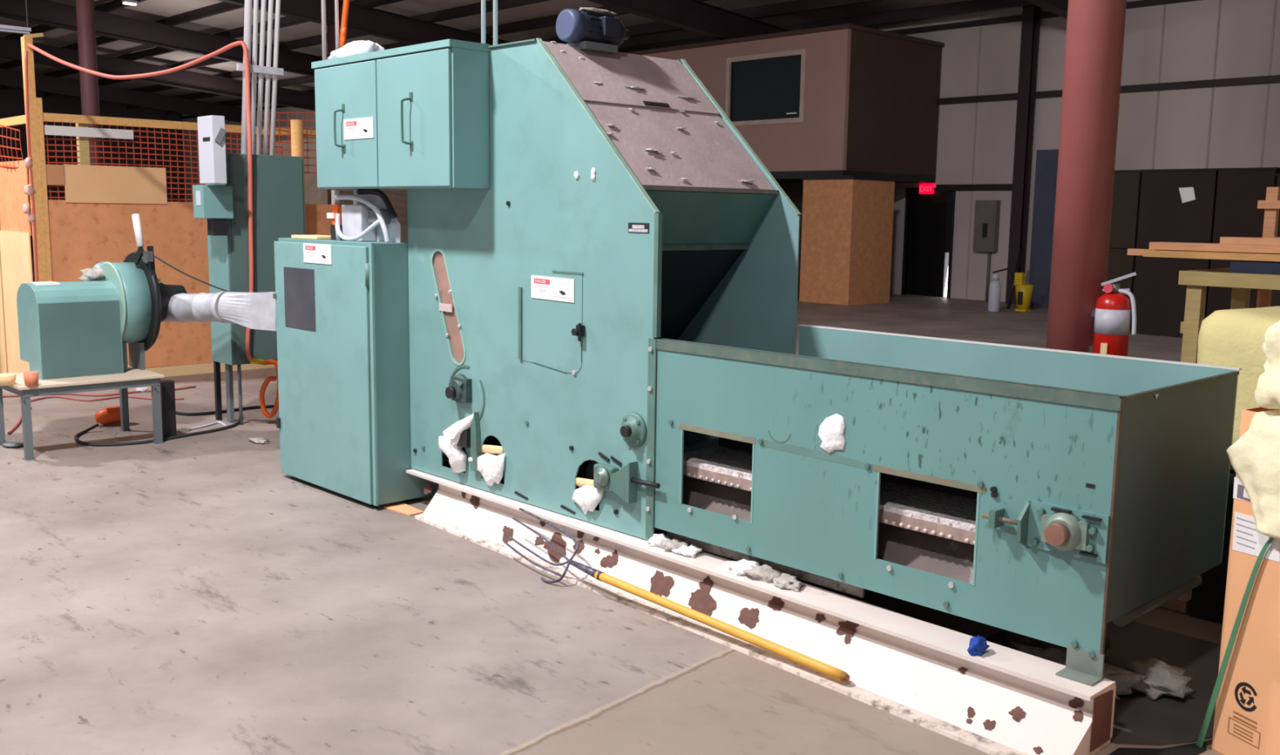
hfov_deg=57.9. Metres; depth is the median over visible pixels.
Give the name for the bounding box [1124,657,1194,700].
heap
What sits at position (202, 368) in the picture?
baseboard
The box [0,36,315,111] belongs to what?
ceiling beam
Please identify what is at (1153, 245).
wooden board
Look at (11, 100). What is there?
netting
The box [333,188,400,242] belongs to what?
junction box
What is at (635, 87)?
lint speck
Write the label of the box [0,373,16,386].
plastic tub
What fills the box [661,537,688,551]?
tuft
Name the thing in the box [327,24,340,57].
steel column
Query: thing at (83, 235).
plywood panel
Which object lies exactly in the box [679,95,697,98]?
lint speck
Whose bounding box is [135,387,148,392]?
tape roll
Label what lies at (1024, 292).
tub
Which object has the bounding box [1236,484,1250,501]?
print
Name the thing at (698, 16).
beam
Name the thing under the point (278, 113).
netting
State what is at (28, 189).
scrap
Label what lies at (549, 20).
beam
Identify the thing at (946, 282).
window
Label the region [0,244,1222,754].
floor
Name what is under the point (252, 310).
air duct
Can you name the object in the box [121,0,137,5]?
strip light
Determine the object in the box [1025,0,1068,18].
trim
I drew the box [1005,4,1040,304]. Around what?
column
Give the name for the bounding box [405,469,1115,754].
steel beam
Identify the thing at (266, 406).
power cable
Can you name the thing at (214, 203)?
panel
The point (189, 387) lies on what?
extension cord
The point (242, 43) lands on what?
hose
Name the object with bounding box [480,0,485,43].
conduit
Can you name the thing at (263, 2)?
conduit
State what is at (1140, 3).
beam
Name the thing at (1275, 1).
trim
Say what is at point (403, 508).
scrap
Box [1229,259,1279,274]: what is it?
skid
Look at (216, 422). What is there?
power cable
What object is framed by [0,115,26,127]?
fence rail
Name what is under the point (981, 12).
trim
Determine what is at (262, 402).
loop
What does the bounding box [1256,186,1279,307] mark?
post
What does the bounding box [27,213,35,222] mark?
scrap
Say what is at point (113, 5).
trim
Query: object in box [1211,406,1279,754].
cardboard box
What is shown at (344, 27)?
hose
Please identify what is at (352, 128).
print
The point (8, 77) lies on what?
trim
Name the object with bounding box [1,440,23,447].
tuft
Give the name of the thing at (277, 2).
conduit
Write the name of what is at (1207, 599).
bin
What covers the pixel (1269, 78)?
trim
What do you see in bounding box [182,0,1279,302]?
wall
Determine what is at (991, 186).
trim
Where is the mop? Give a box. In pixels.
[1006,248,1022,309]
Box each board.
[44,124,133,139]
[1127,248,1279,255]
[1142,249,1279,261]
[1149,241,1279,253]
[1219,236,1279,245]
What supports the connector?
on the floor
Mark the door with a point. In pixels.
(931, 219)
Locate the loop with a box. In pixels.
[259,359,279,417]
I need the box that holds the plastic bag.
[326,40,384,59]
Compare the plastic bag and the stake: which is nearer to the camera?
the plastic bag
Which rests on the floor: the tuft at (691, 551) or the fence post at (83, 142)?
the fence post at (83, 142)
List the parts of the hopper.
rail, casing, panel, panel, bearing plate, panel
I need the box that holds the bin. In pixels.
[1189,470,1235,624]
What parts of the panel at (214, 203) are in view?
plate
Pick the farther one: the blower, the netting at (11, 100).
the netting at (11, 100)
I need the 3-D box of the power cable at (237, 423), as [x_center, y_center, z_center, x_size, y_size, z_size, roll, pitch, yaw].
[-3.363,0.356,8.300,1.302,0.062,0.683,-7,11,-43]
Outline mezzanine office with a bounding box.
[624,23,944,182]
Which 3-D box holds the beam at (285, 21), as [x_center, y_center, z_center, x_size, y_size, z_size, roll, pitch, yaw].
[-2.881,-7.596,21.837,0.080,0.228,62.000,-7,11,-43]
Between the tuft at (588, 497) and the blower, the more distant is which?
the blower
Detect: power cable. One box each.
[74,417,239,446]
[175,404,274,415]
[186,421,226,431]
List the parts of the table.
rail, leg, rail, rail, leg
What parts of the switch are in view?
handle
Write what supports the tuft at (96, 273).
on the blower
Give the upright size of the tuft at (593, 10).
0.027 m
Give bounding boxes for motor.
[555,8,630,53]
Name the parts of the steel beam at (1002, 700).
plate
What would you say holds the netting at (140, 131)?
attached to the fence post at (83, 142)
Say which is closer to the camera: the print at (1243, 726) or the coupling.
the print at (1243, 726)
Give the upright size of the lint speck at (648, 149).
0.011 m
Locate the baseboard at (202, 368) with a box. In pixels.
[145,362,275,377]
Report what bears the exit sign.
attached to the wall at (1246, 26)
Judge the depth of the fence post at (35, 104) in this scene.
9.96 m
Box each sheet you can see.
[0,160,31,235]
[0,230,32,373]
[45,164,65,185]
[63,164,167,204]
[985,621,1221,745]
[1178,186,1195,203]
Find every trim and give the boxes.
[0,1,244,69]
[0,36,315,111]
[0,67,241,122]
[4,0,146,39]
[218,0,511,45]
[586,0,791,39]
[935,183,1012,191]
[937,74,1279,104]
[965,11,982,297]
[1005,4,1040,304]
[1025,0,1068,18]
[1151,4,1166,168]
[1205,0,1221,168]
[1260,0,1276,167]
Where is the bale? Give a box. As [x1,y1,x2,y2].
[1196,306,1279,470]
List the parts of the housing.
panel, casing, panel, access door, name plate, apron plate, chute plate, panel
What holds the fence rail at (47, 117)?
attached to the fence post at (83, 142)
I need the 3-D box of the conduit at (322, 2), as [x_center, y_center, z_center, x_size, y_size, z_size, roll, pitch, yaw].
[-1.716,-3.970,6.143,0.025,4.521,0.073,-7,11,-43]
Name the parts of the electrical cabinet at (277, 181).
leg, leg, door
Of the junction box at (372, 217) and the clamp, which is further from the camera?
the clamp
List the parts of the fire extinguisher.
lever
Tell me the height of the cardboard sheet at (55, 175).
0.175 m
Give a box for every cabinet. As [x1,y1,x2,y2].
[205,152,305,425]
[272,237,432,509]
[311,38,490,189]
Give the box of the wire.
[154,255,231,292]
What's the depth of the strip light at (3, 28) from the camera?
13.93 m
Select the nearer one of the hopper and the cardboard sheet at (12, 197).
the hopper
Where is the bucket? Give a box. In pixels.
[1013,272,1033,311]
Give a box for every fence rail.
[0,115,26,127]
[42,112,315,137]
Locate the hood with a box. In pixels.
[542,40,778,194]
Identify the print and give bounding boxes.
[346,122,370,135]
[534,283,569,298]
[1227,711,1260,749]
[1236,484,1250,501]
[1236,517,1256,549]
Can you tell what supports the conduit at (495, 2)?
attached to the housing
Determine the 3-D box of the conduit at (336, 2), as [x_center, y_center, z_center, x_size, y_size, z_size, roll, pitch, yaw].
[-1.621,-3.955,6.043,0.020,4.521,0.055,-7,11,-43]
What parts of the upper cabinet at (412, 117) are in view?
handle, door, lid, handle, door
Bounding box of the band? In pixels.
[1195,537,1274,748]
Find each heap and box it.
[1008,641,1147,699]
[1028,626,1112,653]
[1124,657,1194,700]
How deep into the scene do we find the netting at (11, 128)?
10.19 m
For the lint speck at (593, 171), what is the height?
0.039 m
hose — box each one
[27,40,253,360]
[339,0,350,48]
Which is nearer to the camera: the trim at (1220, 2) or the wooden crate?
the trim at (1220, 2)
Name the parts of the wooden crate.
lid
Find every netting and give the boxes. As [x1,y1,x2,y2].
[0,84,185,244]
[0,124,29,183]
[43,120,282,202]
[261,111,316,173]
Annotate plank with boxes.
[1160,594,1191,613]
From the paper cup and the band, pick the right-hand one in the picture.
the band
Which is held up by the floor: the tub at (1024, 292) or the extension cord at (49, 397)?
the extension cord at (49, 397)
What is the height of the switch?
0.459 m
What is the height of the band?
0.833 m
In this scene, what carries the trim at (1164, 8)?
attached to the wall at (1246, 26)
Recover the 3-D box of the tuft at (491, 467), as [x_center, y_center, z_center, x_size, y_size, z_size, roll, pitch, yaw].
[-0.753,0.449,5.742,0.026,0.187,0.236,-7,11,-43]
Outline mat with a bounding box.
[1109,741,1206,754]
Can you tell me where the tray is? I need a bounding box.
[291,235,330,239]
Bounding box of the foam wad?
[1253,320,1279,408]
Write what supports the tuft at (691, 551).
on the steel beam at (1002, 700)
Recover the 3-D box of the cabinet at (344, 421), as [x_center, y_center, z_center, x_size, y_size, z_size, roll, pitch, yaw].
[-1.650,-0.065,6.584,0.380,1.425,1.089,-7,11,-43]
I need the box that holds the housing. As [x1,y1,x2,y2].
[407,37,800,540]
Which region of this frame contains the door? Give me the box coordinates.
[901,187,955,297]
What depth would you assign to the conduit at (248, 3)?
8.44 m
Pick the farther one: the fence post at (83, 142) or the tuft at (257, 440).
the fence post at (83, 142)
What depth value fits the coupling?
8.53 m
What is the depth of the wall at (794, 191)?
24.23 m
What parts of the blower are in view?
plate, fan casing, pivot arm, lever arm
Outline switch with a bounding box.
[197,115,226,183]
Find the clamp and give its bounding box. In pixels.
[236,62,283,75]
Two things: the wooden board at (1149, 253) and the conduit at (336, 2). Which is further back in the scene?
the wooden board at (1149, 253)
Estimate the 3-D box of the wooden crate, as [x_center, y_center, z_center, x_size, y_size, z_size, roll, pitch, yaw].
[3.851,-2.562,21.542,1.352,2.306,1.177,-7,11,-43]
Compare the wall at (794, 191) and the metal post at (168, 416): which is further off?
the wall at (794, 191)
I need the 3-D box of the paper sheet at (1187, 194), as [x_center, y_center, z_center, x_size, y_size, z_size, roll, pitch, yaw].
[7.433,-2.479,15.725,0.004,0.215,0.234,-7,11,-43]
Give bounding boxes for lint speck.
[573,170,578,179]
[590,173,595,182]
[591,167,595,174]
[626,86,645,89]
[644,148,660,151]
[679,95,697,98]
[740,180,753,182]
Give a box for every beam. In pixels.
[0,0,328,76]
[0,0,404,89]
[44,0,549,96]
[98,0,707,101]
[126,0,879,108]
[165,0,1034,115]
[180,0,1199,119]
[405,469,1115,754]
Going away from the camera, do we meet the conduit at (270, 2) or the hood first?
the hood
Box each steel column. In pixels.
[75,0,102,165]
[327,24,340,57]
[1045,0,1126,352]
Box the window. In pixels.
[943,266,948,297]
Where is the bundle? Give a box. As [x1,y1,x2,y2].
[1226,409,1279,539]
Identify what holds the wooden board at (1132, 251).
on the skid
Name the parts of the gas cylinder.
tank, lever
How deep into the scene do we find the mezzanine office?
21.83 m
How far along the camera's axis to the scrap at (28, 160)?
9.88 m
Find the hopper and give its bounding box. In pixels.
[654,324,1241,686]
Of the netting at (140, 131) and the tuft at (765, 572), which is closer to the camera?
the tuft at (765, 572)
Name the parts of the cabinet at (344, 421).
door, corner post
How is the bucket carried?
on the floor
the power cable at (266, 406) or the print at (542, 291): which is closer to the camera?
the print at (542, 291)
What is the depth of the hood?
5.23 m
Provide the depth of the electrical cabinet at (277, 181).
8.51 m
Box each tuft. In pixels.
[1,440,23,447]
[78,267,105,281]
[247,436,269,444]
[438,413,473,473]
[476,453,504,486]
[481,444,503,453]
[571,484,604,515]
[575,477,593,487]
[579,7,617,15]
[646,533,671,547]
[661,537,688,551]
[671,544,702,557]
[724,556,760,575]
[742,564,782,582]
[772,573,804,591]
[817,413,845,453]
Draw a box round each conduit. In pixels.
[240,0,252,154]
[250,0,258,154]
[256,0,266,154]
[262,0,273,155]
[269,0,280,155]
[320,0,326,60]
[334,0,339,49]
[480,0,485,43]
[493,0,497,44]
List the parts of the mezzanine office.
pane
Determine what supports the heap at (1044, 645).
on the sheet at (1138, 719)
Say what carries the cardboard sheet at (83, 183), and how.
attached to the plywood panel at (83, 235)
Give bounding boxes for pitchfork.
[503,507,849,682]
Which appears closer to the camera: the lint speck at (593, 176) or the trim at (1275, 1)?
the lint speck at (593, 176)
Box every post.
[20,32,52,281]
[75,123,89,164]
[160,379,176,437]
[290,119,306,235]
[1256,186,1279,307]
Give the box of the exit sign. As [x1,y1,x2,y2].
[919,183,934,194]
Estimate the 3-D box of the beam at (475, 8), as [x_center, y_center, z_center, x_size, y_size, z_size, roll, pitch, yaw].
[-1.762,-7.604,22.918,0.080,0.228,62.000,-7,11,-43]
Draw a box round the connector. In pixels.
[94,405,120,425]
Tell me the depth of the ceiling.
27.65 m
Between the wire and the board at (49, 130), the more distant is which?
the board at (49, 130)
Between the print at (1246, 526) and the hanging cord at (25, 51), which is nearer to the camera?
the print at (1246, 526)
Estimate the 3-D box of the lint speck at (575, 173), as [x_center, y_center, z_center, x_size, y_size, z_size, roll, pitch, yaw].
[-0.280,-0.892,5.102,0.013,0.037,0.033,-7,11,-43]
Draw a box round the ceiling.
[0,0,966,102]
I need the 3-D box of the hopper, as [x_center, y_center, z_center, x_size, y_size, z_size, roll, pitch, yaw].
[1.063,0.341,4.491,1.053,0.886,1.968,-7,11,-43]
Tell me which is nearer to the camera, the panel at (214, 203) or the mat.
the mat
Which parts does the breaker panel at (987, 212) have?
door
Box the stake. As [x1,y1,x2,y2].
[0,352,1,373]
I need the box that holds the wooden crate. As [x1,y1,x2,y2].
[799,175,897,305]
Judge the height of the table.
1.257 m
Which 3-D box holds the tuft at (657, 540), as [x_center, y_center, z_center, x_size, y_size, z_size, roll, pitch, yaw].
[0.089,0.688,4.931,0.122,0.048,0.104,-7,11,-43]
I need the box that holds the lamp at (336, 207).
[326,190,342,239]
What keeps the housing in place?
on the steel beam at (1002, 700)
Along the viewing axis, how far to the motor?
5.37 m
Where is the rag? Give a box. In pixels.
[967,635,990,656]
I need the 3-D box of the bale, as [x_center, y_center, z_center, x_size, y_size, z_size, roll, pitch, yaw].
[2.854,0.083,4.373,0.686,0.644,1.290,-7,11,-43]
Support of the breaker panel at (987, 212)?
attached to the wall at (1246, 26)
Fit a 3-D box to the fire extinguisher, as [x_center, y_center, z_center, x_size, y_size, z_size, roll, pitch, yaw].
[2.200,-0.230,5.396,0.168,0.526,0.186,1,8,3]
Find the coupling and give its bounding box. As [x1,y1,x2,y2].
[248,358,264,364]
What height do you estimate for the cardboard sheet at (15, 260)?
1.354 m
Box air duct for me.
[162,291,276,331]
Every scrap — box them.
[22,204,31,213]
[23,184,35,195]
[24,156,32,167]
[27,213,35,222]
[383,502,423,515]
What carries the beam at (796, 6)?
attached to the ceiling
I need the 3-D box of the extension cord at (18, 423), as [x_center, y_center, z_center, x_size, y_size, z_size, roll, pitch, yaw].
[-4.610,0.314,8.604,0.037,0.020,1.107,-2,9,-21]
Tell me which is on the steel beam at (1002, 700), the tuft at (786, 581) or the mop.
the tuft at (786, 581)
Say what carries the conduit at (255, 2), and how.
attached to the electrical cabinet at (277, 181)
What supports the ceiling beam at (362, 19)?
attached to the wall at (1246, 26)
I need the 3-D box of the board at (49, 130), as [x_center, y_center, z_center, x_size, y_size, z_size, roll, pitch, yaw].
[-4.864,-2.169,10.236,0.747,0.082,0.009,-7,11,-43]
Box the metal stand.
[0,364,164,460]
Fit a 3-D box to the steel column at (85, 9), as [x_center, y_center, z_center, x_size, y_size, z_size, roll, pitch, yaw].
[-7.082,-3.654,14.893,0.315,6.031,0.315,-7,11,-43]
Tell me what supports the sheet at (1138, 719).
on the floor
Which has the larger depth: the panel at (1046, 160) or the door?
the door
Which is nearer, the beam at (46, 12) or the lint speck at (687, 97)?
the lint speck at (687, 97)
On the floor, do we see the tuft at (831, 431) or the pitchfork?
the pitchfork
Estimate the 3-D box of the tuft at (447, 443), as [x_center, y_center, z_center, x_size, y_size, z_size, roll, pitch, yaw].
[-0.950,0.328,5.903,0.066,0.342,0.304,-7,11,-43]
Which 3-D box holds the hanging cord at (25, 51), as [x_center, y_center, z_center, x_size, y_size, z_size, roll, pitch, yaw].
[-5.221,-1.485,9.964,0.044,2.580,0.026,-7,11,-43]
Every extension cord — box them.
[2,386,195,397]
[7,406,31,434]
[30,395,183,401]
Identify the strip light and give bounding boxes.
[0,0,31,34]
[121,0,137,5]
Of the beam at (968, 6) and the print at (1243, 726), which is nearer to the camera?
the print at (1243, 726)
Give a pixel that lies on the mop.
(1020, 255)
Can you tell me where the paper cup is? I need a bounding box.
[22,371,39,386]
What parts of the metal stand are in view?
leg, leg, leg, leg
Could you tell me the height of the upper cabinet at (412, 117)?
0.673 m
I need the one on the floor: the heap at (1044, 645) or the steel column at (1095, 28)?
the steel column at (1095, 28)
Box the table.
[1177,267,1279,363]
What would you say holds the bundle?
hanging from the cardboard box at (1246, 721)
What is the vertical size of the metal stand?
0.470 m
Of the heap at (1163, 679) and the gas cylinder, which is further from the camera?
the gas cylinder
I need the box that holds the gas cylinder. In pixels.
[987,268,1007,311]
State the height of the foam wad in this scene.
0.317 m
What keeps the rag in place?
on the steel beam at (1002, 700)
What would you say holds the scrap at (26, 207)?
attached to the fence post at (35, 104)
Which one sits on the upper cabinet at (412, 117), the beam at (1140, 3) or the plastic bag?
the plastic bag
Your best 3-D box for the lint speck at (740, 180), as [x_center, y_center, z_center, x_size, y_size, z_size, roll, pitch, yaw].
[0.495,-0.913,5.380,0.109,0.010,0.040,-7,11,-43]
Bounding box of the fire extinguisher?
[1088,272,1136,356]
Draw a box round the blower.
[16,213,186,379]
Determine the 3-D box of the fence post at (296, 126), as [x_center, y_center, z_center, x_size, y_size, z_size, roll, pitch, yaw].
[-3.360,-1.298,11.442,0.116,2.446,0.116,-7,11,-43]
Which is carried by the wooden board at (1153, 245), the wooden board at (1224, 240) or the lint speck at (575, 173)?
the wooden board at (1224, 240)
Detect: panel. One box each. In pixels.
[47,200,332,367]
[192,184,233,235]
[972,200,1000,301]
[1028,149,1058,308]
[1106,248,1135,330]
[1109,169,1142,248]
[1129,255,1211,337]
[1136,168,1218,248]
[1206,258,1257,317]
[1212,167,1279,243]
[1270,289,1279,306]
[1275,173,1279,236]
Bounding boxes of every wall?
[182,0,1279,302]
[777,182,803,291]
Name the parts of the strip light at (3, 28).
rod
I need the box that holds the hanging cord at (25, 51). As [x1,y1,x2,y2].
[24,50,38,281]
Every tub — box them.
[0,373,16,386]
[1015,284,1033,309]

